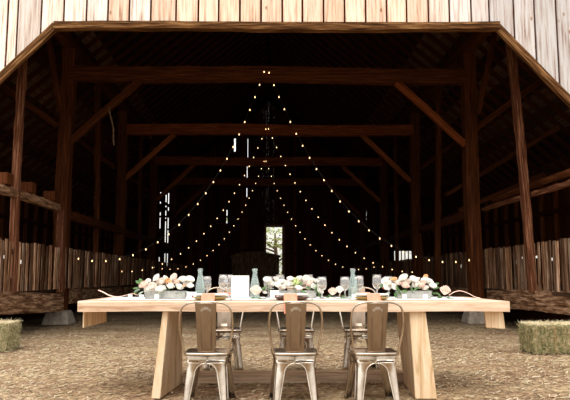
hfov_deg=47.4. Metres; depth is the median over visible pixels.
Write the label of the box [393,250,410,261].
window
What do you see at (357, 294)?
dinner plate
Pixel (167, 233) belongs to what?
string lights
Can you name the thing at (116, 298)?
table runner
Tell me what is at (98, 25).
wooden beam
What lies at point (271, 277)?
goblet
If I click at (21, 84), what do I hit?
pole
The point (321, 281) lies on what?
goblet
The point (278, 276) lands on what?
goblet
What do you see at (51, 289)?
floor
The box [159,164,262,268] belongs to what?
string lights
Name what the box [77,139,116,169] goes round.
strut
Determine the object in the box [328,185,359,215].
knee brace
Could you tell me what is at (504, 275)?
fence
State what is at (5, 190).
log
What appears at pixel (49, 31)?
trim
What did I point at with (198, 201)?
string lights
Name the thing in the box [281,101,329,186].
string lights
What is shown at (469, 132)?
post
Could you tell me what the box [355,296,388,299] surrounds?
charger plate
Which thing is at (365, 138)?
knee brace
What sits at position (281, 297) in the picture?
charger plate
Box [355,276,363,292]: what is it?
goblet
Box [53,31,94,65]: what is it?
plate
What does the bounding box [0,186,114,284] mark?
wall
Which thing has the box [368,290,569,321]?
wall
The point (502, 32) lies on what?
trim
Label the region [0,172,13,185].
wood block
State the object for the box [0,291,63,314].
beam
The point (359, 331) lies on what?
metal chair
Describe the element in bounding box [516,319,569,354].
hay bale
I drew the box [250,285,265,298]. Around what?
rose
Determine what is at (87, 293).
beam
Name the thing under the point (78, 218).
log
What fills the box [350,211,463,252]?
log
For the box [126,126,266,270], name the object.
string lights
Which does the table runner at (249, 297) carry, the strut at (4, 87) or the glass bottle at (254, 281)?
the glass bottle at (254, 281)
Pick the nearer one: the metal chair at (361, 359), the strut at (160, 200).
the metal chair at (361, 359)
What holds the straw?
on the ground
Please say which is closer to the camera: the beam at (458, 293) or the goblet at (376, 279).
the goblet at (376, 279)
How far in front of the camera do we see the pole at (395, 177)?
22.66 m
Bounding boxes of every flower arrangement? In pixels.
[133,273,194,298]
[261,275,323,297]
[380,274,439,297]
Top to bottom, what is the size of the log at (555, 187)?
0.113 m
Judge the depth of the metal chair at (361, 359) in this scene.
5.09 m
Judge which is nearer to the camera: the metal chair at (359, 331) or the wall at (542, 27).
the metal chair at (359, 331)
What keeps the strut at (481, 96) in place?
attached to the post at (469, 132)
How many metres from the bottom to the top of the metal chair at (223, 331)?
0.893 m
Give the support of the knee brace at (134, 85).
attached to the post at (66, 127)
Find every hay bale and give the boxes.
[0,317,23,351]
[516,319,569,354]
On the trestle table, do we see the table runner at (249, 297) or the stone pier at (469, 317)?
the table runner at (249, 297)
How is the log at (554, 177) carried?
attached to the wall at (542, 27)
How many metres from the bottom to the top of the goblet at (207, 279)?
0.199 m
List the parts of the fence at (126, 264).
rail, rail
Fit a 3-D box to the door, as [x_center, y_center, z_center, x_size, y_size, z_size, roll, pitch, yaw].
[-0.598,3.340,36.356,1.180,3.920,0.200,0,-7,-1]
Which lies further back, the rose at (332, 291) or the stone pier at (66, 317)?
the stone pier at (66, 317)
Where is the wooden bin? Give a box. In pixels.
[230,252,280,296]
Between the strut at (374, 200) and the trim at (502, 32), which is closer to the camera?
the trim at (502, 32)
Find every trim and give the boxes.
[0,22,56,84]
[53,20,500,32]
[495,24,569,107]
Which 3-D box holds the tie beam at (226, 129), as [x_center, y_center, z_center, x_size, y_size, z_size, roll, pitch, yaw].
[-0.481,-2.154,20.068,8.880,0.376,0.295,0,-7,-1]
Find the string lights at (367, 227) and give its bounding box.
[367,227,435,260]
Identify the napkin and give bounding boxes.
[201,293,214,300]
[284,293,297,313]
[367,293,381,300]
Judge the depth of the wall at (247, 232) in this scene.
36.62 m
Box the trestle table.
[77,297,509,398]
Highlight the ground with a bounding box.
[0,295,569,399]
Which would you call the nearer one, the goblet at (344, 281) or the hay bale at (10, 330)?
the goblet at (344, 281)
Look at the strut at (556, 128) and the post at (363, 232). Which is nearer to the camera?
the strut at (556, 128)
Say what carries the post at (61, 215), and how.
on the beam at (11, 303)
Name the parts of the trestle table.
leg, leg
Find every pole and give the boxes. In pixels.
[9,59,27,291]
[92,86,100,285]
[138,136,143,276]
[393,136,398,279]
[434,88,441,285]
[505,43,538,292]
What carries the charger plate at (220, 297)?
on the table runner at (249, 297)
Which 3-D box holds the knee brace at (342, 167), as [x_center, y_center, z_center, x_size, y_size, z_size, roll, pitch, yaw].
[2.974,-0.639,25.484,1.611,1.538,0.124,0,-7,-1]
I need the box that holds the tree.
[266,227,281,274]
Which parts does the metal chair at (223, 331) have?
leg, frame, seat, leg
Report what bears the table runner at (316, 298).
on the trestle table
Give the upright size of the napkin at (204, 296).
0.164 m
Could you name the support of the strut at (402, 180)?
attached to the post
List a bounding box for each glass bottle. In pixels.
[195,268,204,296]
[250,269,259,297]
[348,269,357,297]
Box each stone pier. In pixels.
[41,310,74,324]
[461,311,484,323]
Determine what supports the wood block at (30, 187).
on the log at (5, 190)
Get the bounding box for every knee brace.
[71,81,141,144]
[126,134,176,180]
[157,165,195,201]
[176,185,207,215]
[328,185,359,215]
[340,165,379,202]
[360,135,410,182]
[394,83,464,146]
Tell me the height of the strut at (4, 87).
1.242 m
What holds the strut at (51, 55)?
attached to the ceiling
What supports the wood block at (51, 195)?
on the log at (5, 190)
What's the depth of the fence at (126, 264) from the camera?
14.14 m
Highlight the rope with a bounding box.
[108,107,114,144]
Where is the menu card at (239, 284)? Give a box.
[231,276,248,298]
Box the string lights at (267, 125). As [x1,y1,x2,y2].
[267,125,412,272]
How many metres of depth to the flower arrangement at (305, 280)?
5.97 m
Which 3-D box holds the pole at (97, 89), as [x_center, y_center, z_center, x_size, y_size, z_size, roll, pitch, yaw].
[-4.927,-0.403,17.045,0.188,5.291,0.158,-1,-7,-2]
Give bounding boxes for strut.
[0,83,58,128]
[46,37,62,111]
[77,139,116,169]
[148,191,169,206]
[366,187,390,208]
[388,163,422,193]
[420,140,456,170]
[444,125,560,196]
[458,172,545,211]
[475,32,496,114]
[477,78,542,130]
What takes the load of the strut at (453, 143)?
attached to the post at (413, 118)
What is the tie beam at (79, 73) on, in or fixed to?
attached to the post at (66, 127)
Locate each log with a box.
[0,183,60,211]
[71,211,188,253]
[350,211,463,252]
[480,179,569,211]
[491,169,569,202]
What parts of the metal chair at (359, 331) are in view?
leg, seat, frame, leg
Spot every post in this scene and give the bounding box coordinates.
[52,48,78,309]
[56,210,65,291]
[113,111,128,296]
[360,171,367,291]
[408,113,423,290]
[460,52,484,298]
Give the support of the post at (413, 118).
on the ground
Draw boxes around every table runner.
[100,297,196,299]
[224,297,277,299]
[305,297,357,299]
[386,297,478,299]
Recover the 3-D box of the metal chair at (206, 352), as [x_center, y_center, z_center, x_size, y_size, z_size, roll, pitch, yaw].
[-0.615,1.217,5.238,0.431,0.816,0.496,0,-7,0]
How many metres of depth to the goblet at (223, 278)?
5.89 m
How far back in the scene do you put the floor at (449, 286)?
14.17 m
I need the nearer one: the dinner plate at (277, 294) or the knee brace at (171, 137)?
the dinner plate at (277, 294)
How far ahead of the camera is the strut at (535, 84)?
14.65 m
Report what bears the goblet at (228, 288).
on the table runner at (249, 297)
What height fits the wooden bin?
2.280 m
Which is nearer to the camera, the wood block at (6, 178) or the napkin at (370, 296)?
the napkin at (370, 296)
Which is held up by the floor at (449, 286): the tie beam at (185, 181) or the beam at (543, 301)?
the beam at (543, 301)
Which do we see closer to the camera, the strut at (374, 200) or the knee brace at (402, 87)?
the knee brace at (402, 87)
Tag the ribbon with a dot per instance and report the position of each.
(98, 290)
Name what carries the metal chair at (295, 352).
on the ground
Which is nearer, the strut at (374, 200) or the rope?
the rope
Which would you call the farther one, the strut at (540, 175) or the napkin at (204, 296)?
the strut at (540, 175)
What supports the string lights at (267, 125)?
hanging from the tie beam at (226, 129)
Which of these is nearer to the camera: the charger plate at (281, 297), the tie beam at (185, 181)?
the charger plate at (281, 297)
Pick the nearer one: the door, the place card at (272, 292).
the place card at (272, 292)
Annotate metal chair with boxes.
[178,301,235,399]
[203,287,243,370]
[268,301,322,399]
[276,287,316,369]
[339,287,379,369]
[344,301,404,399]
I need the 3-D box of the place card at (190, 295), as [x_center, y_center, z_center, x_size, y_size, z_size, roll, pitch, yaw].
[-0.822,0.840,5.721,0.084,0.062,0.040,0,-7,-1]
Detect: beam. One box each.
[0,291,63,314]
[69,65,467,85]
[69,286,121,303]
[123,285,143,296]
[127,123,413,136]
[155,156,381,166]
[175,178,361,185]
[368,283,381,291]
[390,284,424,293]
[425,287,485,298]
[486,289,569,314]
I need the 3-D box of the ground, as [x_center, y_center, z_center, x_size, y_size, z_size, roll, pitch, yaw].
[-0.701,4.174,26.685,44.000,0.021,66.000,0,-7,-1]
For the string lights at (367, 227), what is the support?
hanging from the wall at (247, 232)
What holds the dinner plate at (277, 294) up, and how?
on the charger plate at (281, 297)
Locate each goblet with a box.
[203,276,211,292]
[219,274,227,296]
[226,275,232,297]
[264,276,272,297]
[275,275,283,289]
[317,277,326,298]
[340,277,349,297]
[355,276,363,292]
[372,275,381,292]
[384,276,392,296]
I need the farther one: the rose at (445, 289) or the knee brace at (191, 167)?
the knee brace at (191, 167)
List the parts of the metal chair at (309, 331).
leg, frame, seat, leg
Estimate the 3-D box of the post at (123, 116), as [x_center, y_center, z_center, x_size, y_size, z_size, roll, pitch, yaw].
[-4.969,0.292,19.680,0.342,6.050,0.342,0,-7,-1]
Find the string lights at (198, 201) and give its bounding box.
[193,69,264,207]
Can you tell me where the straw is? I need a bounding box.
[0,314,569,399]
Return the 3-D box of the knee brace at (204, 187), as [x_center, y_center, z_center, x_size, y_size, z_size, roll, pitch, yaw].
[-4.428,-0.021,30.763,1.599,1.538,0.126,0,-7,-2]
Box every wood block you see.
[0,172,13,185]
[21,182,35,193]
[43,191,56,201]
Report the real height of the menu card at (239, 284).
0.205 m
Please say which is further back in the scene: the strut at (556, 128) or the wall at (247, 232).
the wall at (247, 232)
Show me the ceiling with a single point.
(543, 110)
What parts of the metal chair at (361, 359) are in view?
leg, leg, seat, frame, leg, leg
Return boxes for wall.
[0,0,569,93]
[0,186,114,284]
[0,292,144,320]
[124,101,410,294]
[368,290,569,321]
[421,177,569,285]
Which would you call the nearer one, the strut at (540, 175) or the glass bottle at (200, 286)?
the glass bottle at (200, 286)
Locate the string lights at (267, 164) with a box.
[267,164,376,269]
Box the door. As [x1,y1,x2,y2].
[264,225,284,289]
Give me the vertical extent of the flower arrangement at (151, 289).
0.226 m
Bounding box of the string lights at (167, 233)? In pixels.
[113,233,168,259]
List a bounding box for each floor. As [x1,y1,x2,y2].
[1,282,138,292]
[368,281,569,296]
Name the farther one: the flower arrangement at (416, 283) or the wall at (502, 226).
the wall at (502, 226)
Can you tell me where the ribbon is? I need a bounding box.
[98,290,137,296]
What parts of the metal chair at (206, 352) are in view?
leg, leg, frame, seat, leg, leg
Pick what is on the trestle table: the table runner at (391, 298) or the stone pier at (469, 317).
the table runner at (391, 298)
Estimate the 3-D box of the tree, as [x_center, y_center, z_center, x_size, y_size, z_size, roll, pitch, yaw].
[-0.534,3.258,42.377,4.863,5.512,4.521,0,-7,-1]
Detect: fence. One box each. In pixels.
[0,238,189,291]
[354,238,569,291]
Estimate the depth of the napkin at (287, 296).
5.46 m
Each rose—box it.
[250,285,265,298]
[326,287,341,298]
[335,286,344,297]
[437,285,453,298]
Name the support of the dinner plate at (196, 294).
on the charger plate at (220, 297)
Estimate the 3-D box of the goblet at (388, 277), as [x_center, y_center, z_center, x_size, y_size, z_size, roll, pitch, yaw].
[0.996,0.833,6.253,0.090,0.199,0.089,0,-7,-1]
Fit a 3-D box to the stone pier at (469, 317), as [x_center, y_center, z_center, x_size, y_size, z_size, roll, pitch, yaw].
[4.170,2.533,14.113,0.565,0.290,0.565,0,-7,-1]
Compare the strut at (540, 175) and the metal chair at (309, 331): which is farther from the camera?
the strut at (540, 175)
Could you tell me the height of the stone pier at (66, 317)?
0.290 m
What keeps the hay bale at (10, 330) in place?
on the ground
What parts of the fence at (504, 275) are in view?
rail, rail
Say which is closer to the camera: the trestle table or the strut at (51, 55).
the trestle table
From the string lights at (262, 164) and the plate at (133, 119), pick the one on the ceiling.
the plate at (133, 119)
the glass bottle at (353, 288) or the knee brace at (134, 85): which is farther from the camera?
the knee brace at (134, 85)
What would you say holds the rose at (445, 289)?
on the table runner at (391, 298)
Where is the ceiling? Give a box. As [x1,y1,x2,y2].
[0,21,569,221]
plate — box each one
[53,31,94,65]
[116,100,142,123]
[193,296,227,300]
[194,293,227,296]
[275,293,308,296]
[275,296,308,300]
[355,293,388,296]
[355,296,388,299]
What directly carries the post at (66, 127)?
on the stone pier at (66, 317)
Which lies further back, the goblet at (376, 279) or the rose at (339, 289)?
the goblet at (376, 279)
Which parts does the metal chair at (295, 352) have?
leg, leg, seat, frame, leg, leg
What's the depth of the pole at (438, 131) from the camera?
17.21 m
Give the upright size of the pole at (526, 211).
5.178 m
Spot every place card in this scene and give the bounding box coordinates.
[187,292,196,298]
[270,290,278,298]
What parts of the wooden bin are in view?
lid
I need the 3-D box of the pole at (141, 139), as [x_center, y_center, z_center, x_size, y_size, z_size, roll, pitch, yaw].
[-5.011,0.244,22.504,0.170,5.290,0.157,0,-7,-2]
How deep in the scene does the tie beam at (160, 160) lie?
25.41 m
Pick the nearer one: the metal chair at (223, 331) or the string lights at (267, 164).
the metal chair at (223, 331)
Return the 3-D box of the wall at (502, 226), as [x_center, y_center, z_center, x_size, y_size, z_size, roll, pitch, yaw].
[7.731,1.785,23.461,0.203,3.974,26.599,0,-7,-1]

